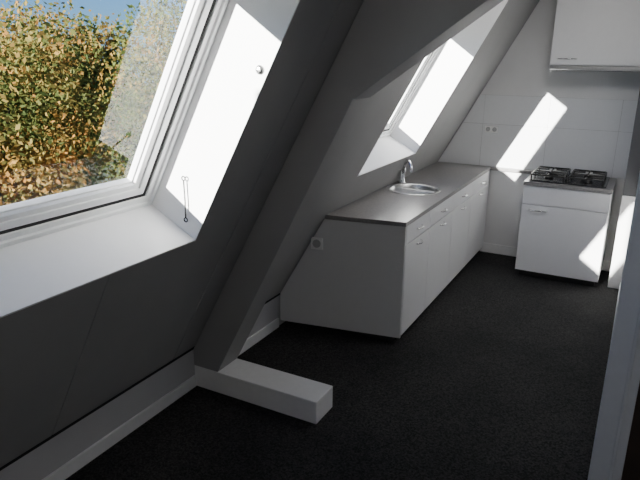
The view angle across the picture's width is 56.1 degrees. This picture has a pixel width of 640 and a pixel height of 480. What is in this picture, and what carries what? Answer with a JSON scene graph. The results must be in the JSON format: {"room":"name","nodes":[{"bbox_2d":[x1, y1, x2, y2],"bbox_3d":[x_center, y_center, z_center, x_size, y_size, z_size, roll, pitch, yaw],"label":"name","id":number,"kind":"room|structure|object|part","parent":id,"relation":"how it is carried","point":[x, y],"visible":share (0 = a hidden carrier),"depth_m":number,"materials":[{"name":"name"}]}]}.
{"room":"attic kitchen","nodes":[
{"label":"attic kitchen","id":0,"kind":"room"},
{"bbox_2d":[0,295,284,479],"bbox_3d":[-0.873,0.787,3.626,0.150,0.246,7.300,10,19,27],"label":"wall","id":1,"kind":"structure","parent":0,"point":[51,455],"depth_m":3.06,"materials":[{"name":"grey paint"}]},
{"bbox_2d":[42,375,196,479],"bbox_3d":[-1.642,1.336,2.107,0.014,0.075,3.730,10,19,27],"label":"baseboard","id":2,"kind":"structure","parent":1,"relation":"attached to","point":[79,461],"depth_m":3.15,"materials":[{"name":"white wood"}]},
{"bbox_2d":[0,293,279,470],"bbox_3d":[-0.803,0.668,3.551,0.025,0.030,7.300,10,19,27],"label":"trim","id":3,"kind":"structure","parent":1,"relation":"attached to","point":[191,349],"depth_m":2.97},
{"bbox_2d":[238,318,278,355],"bbox_3d":[-0.490,0.713,4.172,0.014,0.075,0.760,10,19,27],"label":"baseboard","id":4,"kind":"structure","parent":1,"relation":"attached to","point":[256,337],"depth_m":4.27,"materials":[{"name":"white wood"}]},
{"bbox_2d":[0,0,539,467],"bbox_3d":[0.748,-0.364,2.374,4.112,2.750,7.300,10,19,27],"label":"ceiling","id":5,"kind":"structure","parent":0,"point":[63,356],"depth_m":2.72,"materials":[{"name":"grey paint"}]},
{"bbox_2d":[0,0,299,317],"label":"window","id":6,"kind":"structure","parent":5,"relation":"attached to","point":[222,55],"depth_m":2.40,"materials":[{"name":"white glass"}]},
{"bbox_3d":[-0.896,-0.452,1.927,0.533,0.921,1.284,10,19,27],"label":"sash","id":7,"kind":"part","parent":6,"relation":"part of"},
{"bbox_3d":[-0.886,-0.444,1.923,0.605,1.032,1.398,10,19,27],"label":"frame","id":8,"kind":"part","parent":6,"relation":"part of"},
{"bbox_2d":[181,176,187,221],"bbox_3d":[-0.599,-0.180,2.654,0.024,0.212,0.007,10,19,27],"label":"hook","id":9,"kind":"object","parent":6,"relation":"attached to","point":[182,176],"visible":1,"depth_m":2.65,"materials":[{"name":"metal"}]},
{"bbox_3d":[-0.236,-0.656,2.314,0.036,0.036,0.020,10,19,27],"label":"knob","id":10,"kind":"part","parent":6,"relation":"part of","materials":[{"name":"silver metal"}]},
{"bbox_2d":[357,0,507,176],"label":"window","id":11,"kind":"structure","parent":5,"relation":"attached to","point":[439,73],"depth_m":4.94,"materials":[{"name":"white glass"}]},
{"bbox_3d":[0.490,-1.184,4.455,0.499,0.859,1.234,10,19,27],"label":"sash","id":12,"kind":"part","parent":11,"relation":"part of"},
{"bbox_3d":[0.500,-1.175,4.452,0.572,0.970,1.348,10,19,27],"label":"frame","id":13,"kind":"part","parent":11,"relation":"part of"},
{"bbox_2d":[65,251,618,479],"bbox_3d":[0.691,1.215,2.883,4.200,0.100,7.500,10,19,27],"label":"floor","id":14,"kind":"structure","parent":0,"point":[501,376],"depth_m":3.53,"materials":[{"name":"black carpet"}]},
{"bbox_2d":[193,0,502,423],"bbox_3d":[0.261,-0.209,2.906,2.194,2.598,0.200,10,19,27],"label":"roof truss","id":15,"kind":"object","parent":14,"relation":"on","point":[385,39],"visible":1,"depth_m":2.99,"materials":[{"name":"white paint"}]},
{"bbox_2d":[280,210,430,340],"bbox_3d":[0.277,0.214,4.466,0.926,0.870,0.684,10,19,27],"label":"base cabinet","id":16,"kind":"object","parent":14,"relation":"on","point":[368,279],"visible":0.91,"depth_m":4.24,"materials":[{"name":"white wood"}]},
{"bbox_2d":[311,237,322,249],"bbox_3d":[-0.023,0.024,4.216,0.088,0.088,0.019,6,18,17],"label":"wall socket","id":17,"kind":"object","parent":16,"relation":"attached to","point":[316,242],"visible":1,"depth_m":4.21,"materials":[{"name":"white plastic"}]},
{"bbox_3d":[0.689,0.292,4.364,0.018,0.667,0.502,10,19,27],"label":"door","id":18,"kind":"part","parent":16,"relation":"part of","materials":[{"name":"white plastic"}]},
{"bbox_3d":[0.693,-0.095,4.244,0.018,0.127,0.502,10,19,27],"label":"drawer","id":19,"kind":"part","parent":16,"relation":"part of","materials":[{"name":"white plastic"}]},
{"bbox_2d":[401,188,453,309],"bbox_3d":[0.732,0.076,4.932,0.582,0.870,0.598,10,19,27],"label":"base cabinet","id":20,"kind":"object","parent":14,"relation":"on","point":[441,215],"visible":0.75,"depth_m":4.79,"materials":[{"name":"white wood"}]},
{"bbox_3d":[0.950,0.150,4.832,0.018,0.667,0.592,10,19,27],"label":"door","id":21,"kind":"part","parent":20,"relation":"part of","materials":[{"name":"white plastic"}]},
{"bbox_3d":[0.955,-0.237,4.713,0.018,0.127,0.592,10,19,27],"label":"drawer","id":22,"kind":"part","parent":20,"relation":"part of","materials":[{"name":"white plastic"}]},
{"bbox_2d":[406,182,472,284],"bbox_3d":[1.014,-0.077,5.439,0.582,0.870,0.598,10,19,27],"label":"base cabinet","id":23,"kind":"object","parent":14,"relation":"on","point":[462,199],"visible":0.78,"depth_m":5.28,"materials":[{"name":"white wood"}]},
{"bbox_3d":[1.233,-0.003,5.339,0.018,0.667,0.592,10,19,27],"label":"door","id":24,"kind":"part","parent":23,"relation":"part of","materials":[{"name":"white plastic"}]},
{"bbox_3d":[1.237,-0.390,5.220,0.018,0.127,0.592,10,19,27],"label":"drawer","id":25,"kind":"part","parent":23,"relation":"part of","materials":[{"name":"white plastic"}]},
{"bbox_2d":[465,171,489,264],"bbox_3d":[1.318,-0.242,5.983,0.582,0.870,0.688,10,19,27],"label":"base cabinet","id":26,"kind":"object","parent":14,"relation":"on","point":[480,186],"visible":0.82,"depth_m":5.83,"materials":[{"name":"white wood"}]},
{"bbox_2d":[325,162,490,226],"bbox_3d":[0.879,-0.441,5.086,0.554,0.030,2.537,10,19,27],"label":"countertop","id":27,"kind":"structure","parent":26,"relation":"on","point":[382,206],"depth_m":4.62,"materials":[{"name":"grey laminate"}]},
{"bbox_2d":[398,159,412,183],"bbox_3d":[0.724,-0.599,5.087,0.067,0.268,0.258,-2,17,-9],"label":"mixer tap","id":28,"kind":"object","parent":27,"relation":"on","point":[401,180],"visible":0.75,"depth_m":5.15,"materials":[{"name":"silver metal"}]},
{"bbox_3d":[0.736,-0.612,5.063,0.028,0.139,0.217,-4,18,-13],"label":"spout","id":29,"kind":"part","parent":28,"relation":"part of","materials":[{"name":"silver metal"}]},
{"bbox_2d":[386,183,440,194],"bbox_3d":[0.771,-0.346,4.984,0.450,0.163,0.450,10,19,27],"label":"sink","id":30,"kind":"object","parent":27,"relation":"in","point":[395,188],"visible":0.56,"depth_m":5.10,"materials":[{"name":"silver metal"}]},
{"bbox_3d":[1.541,-0.554,5.764,0.018,0.127,0.682,10,19,27],"label":"drawer","id":31,"kind":"part","parent":26,"relation":"part of","materials":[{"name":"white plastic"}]},
{"bbox_2d":[515,171,616,285],"bbox_3d":[2.259,-0.112,5.546,0.720,0.900,0.616,10,19,27],"label":"base cabinet","id":32,"kind":"object","parent":14,"relation":"on","point":[563,230],"visible":0.96,"depth_m":5.30,"materials":[{"name":"white wood"}]},
{"bbox_3d":[2.133,0.021,5.343,0.708,0.623,0.018,10,19,27],"label":"door","id":33,"kind":"part","parent":32,"relation":"part of","materials":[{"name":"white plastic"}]},
{"bbox_3d":[2.138,-0.362,5.225,0.708,0.160,0.018,10,19,27],"label":"drawer","id":34,"kind":"part","parent":32,"relation":"part of","materials":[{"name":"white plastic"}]},
{"bbox_2d":[529,166,609,187],"bbox_3d":[2.257,-0.578,5.411,0.630,0.070,0.500,10,19,27],"label":"gas hob","id":35,"kind":"object","parent":32,"relation":"in","point":[575,177],"visible":1,"depth_m":5.33,"materials":[{"name":"metal"}]},
{"bbox_3d":[2.328,-0.518,5.247,0.100,0.024,0.100,10,19,27],"label":"burner","id":36,"kind":"part","parent":35,"relation":"part of","materials":[{"name":"black metal"}]},
{"bbox_2d":[440,0,639,260],"bbox_3d":[1.808,-1.178,5.931,2.735,2.700,0.120,10,19,27],"label":"wall","id":37,"kind":"structure","parent":0,"point":[524,70],"depth_m":5.62,"materials":[{"name":"white paint"}]},
{"bbox_2d":[485,126,497,132],"bbox_3d":[1.692,-1.094,5.927,0.128,0.064,0.019,10,19,27],"label":"wall socket","id":38,"kind":"object","parent":37,"relation":"attached to","point":[493,129],"visible":1,"depth_m":5.92,"materials":[{"name":"white plastic"}]},
{"bbox_2d":[490,167,533,173],"bbox_3d":[1.897,-0.689,5.928,0.411,0.030,0.050,10,19,27],"label":"ledge","id":39,"kind":"object","parent":37,"relation":"attached to","point":[491,168],"visible":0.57,"depth_m":5.91,"materials":[{"name":"grey laminate"}]},
{"bbox_2d":[438,94,637,178],"bbox_3d":[2.067,-1.017,5.759,1.873,0.700,0.007,10,19,27],"label":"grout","id":40,"kind":"structure","parent":37,"relation":"attached to","point":[547,127],"depth_m":5.67,"materials":[{"name":"tile"}]},
{"bbox_2d":[439,95,637,178],"bbox_3d":[2.067,-1.017,5.758,1.870,0.696,0.008,10,19,27],"label":"backsplash","id":41,"kind":"structure","parent":37,"relation":"attached to","point":[523,146],"depth_m":5.70,"materials":[{"name":"white tile"}]},
{"bbox_2d":[480,242,611,270],"bbox_3d":[2.235,0.161,6.017,1.248,0.100,0.014,10,19,27],"label":"baseboard","id":42,"kind":"structure","parent":37,"relation":"attached to","point":[487,247],"depth_m":6.18,"materials":[{"name":"white wood"}]},
{"bbox_2d":[550,0,639,65],"bbox_3d":[2.446,-1.827,5.080,0.830,0.665,0.384,10,19,27],"label":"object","id":43,"kind":"object","parent":37,"relation":"attached to","point":[586,32],"visible":1,"depth_m":5.00,"materials":[{"name":"white wood"}]},
{"bbox_2d":[550,65,639,71],"bbox_3d":[2.448,-1.490,5.192,0.822,0.053,0.365,10,19,27],"label":"hood","id":44,"kind":"object","parent":43,"relation":"attached to","point":[552,67],"visible":0.88,"depth_m":5.07,"materials":[{"name":"white metal"}]},
{"bbox_3d":[2.005,0.046,2.141,1.365,2.600,0.080,10,19,27],"label":"wall partition","id":45,"kind":"structure","parent":0,"visible":0},
{"bbox_2d":[588,174,639,479],"bbox_3d":[1.718,0.246,2.296,1.020,2.120,0.190,10,19,27],"label":"trim","id":46,"kind":"structure","parent":45,"relation":"attached to","point":[622,376],"depth_m":2.54,"materials":[{"name":"white wood"}]},
{"bbox_2d":[621,383,639,479],"bbox_3d":[1.745,0.288,2.288,0.823,2.025,0.040,10,19,27],"label":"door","id":47,"kind":"structure","parent":45,"relation":"in","point":[631,469],"depth_m":2.66,"materials":[{"name":"brown wood"}]},
{"bbox_3d":[2.159,-0.496,3.904,0.100,2.600,3.320,10,19,27],"label":"wall","id":48,"kind":"structure","parent":0,"visible":0},
{"bbox_2d":[610,282,620,344],"bbox_3d":[1.983,0.763,4.098,0.012,0.075,2.800,10,19,27],"label":"baseboard","id":49,"kind":"structure","parent":48,"relation":"attached to","point":[620,282],"depth_m":4.85,"materials":[{"name":"white wood"}]},
{"bbox_2d":[608,195,634,288],"bbox_3d":[2.725,-0.030,5.404,0.104,0.838,0.468,10,19,27],"label":"trim","id":50,"kind":"structure","parent":48,"relation":"attached to","point":[627,203],"depth_m":5.20,"materials":[{"name":"white paint"}]},
{"bbox_2d":[623,91,639,196],"bbox_3d":[2.735,-0.905,5.133,0.104,0.990,0.468,10,19,27],"label":"trim","id":51,"kind":"structure","parent":48,"relation":"attached to","point":[633,166],"depth_m":5.00,"materials":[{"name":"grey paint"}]},
{"label":"outside","id":52,"kind":"structure","parent":0,"visible":0},
{"bbox_2d":[91,147,133,183],"bbox_3d":[-4.209,4.620,15.585,100.000,0.200,100.000,10,19,27],"label":"ground","id":53,"kind":"structure","parent":52,"point":[104,174],"depth_m":48.08,"materials":[{"name":"green plant"}]},
{"bbox_2d":[0,1,131,205],"bbox_3d":[-5.293,1.380,9.385,4.818,9.641,5.085,1,17,0],"label":"tree","id":54,"kind":"object","parent":53,"relation":"on","point":[25,182],"visible":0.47,"depth_m":8.21,"materials":[{"name":"green plant"}]},
{"bbox_2d":[0,0,153,192],"bbox_3d":[-9.071,-2.681,20.461,7.666,10.791,6.740,-5,18,-19],"label":"tree","id":55,"kind":"object","parent":53,"relation":"on","point":[105,53],"visible":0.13,"depth_m":18.99,"materials":[{"name":"green plant"}]},
{"bbox_2d":[84,0,186,181],"bbox_3d":[-3.023,-0.768,14.690,4.608,10.668,4.796,5,18,14],"label":"tree","id":56,"kind":"object","parent":53,"relation":"on","point":[140,101],"visible":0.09,"depth_m":12.85,"materials":[{"name":"green plant"}]}
]}

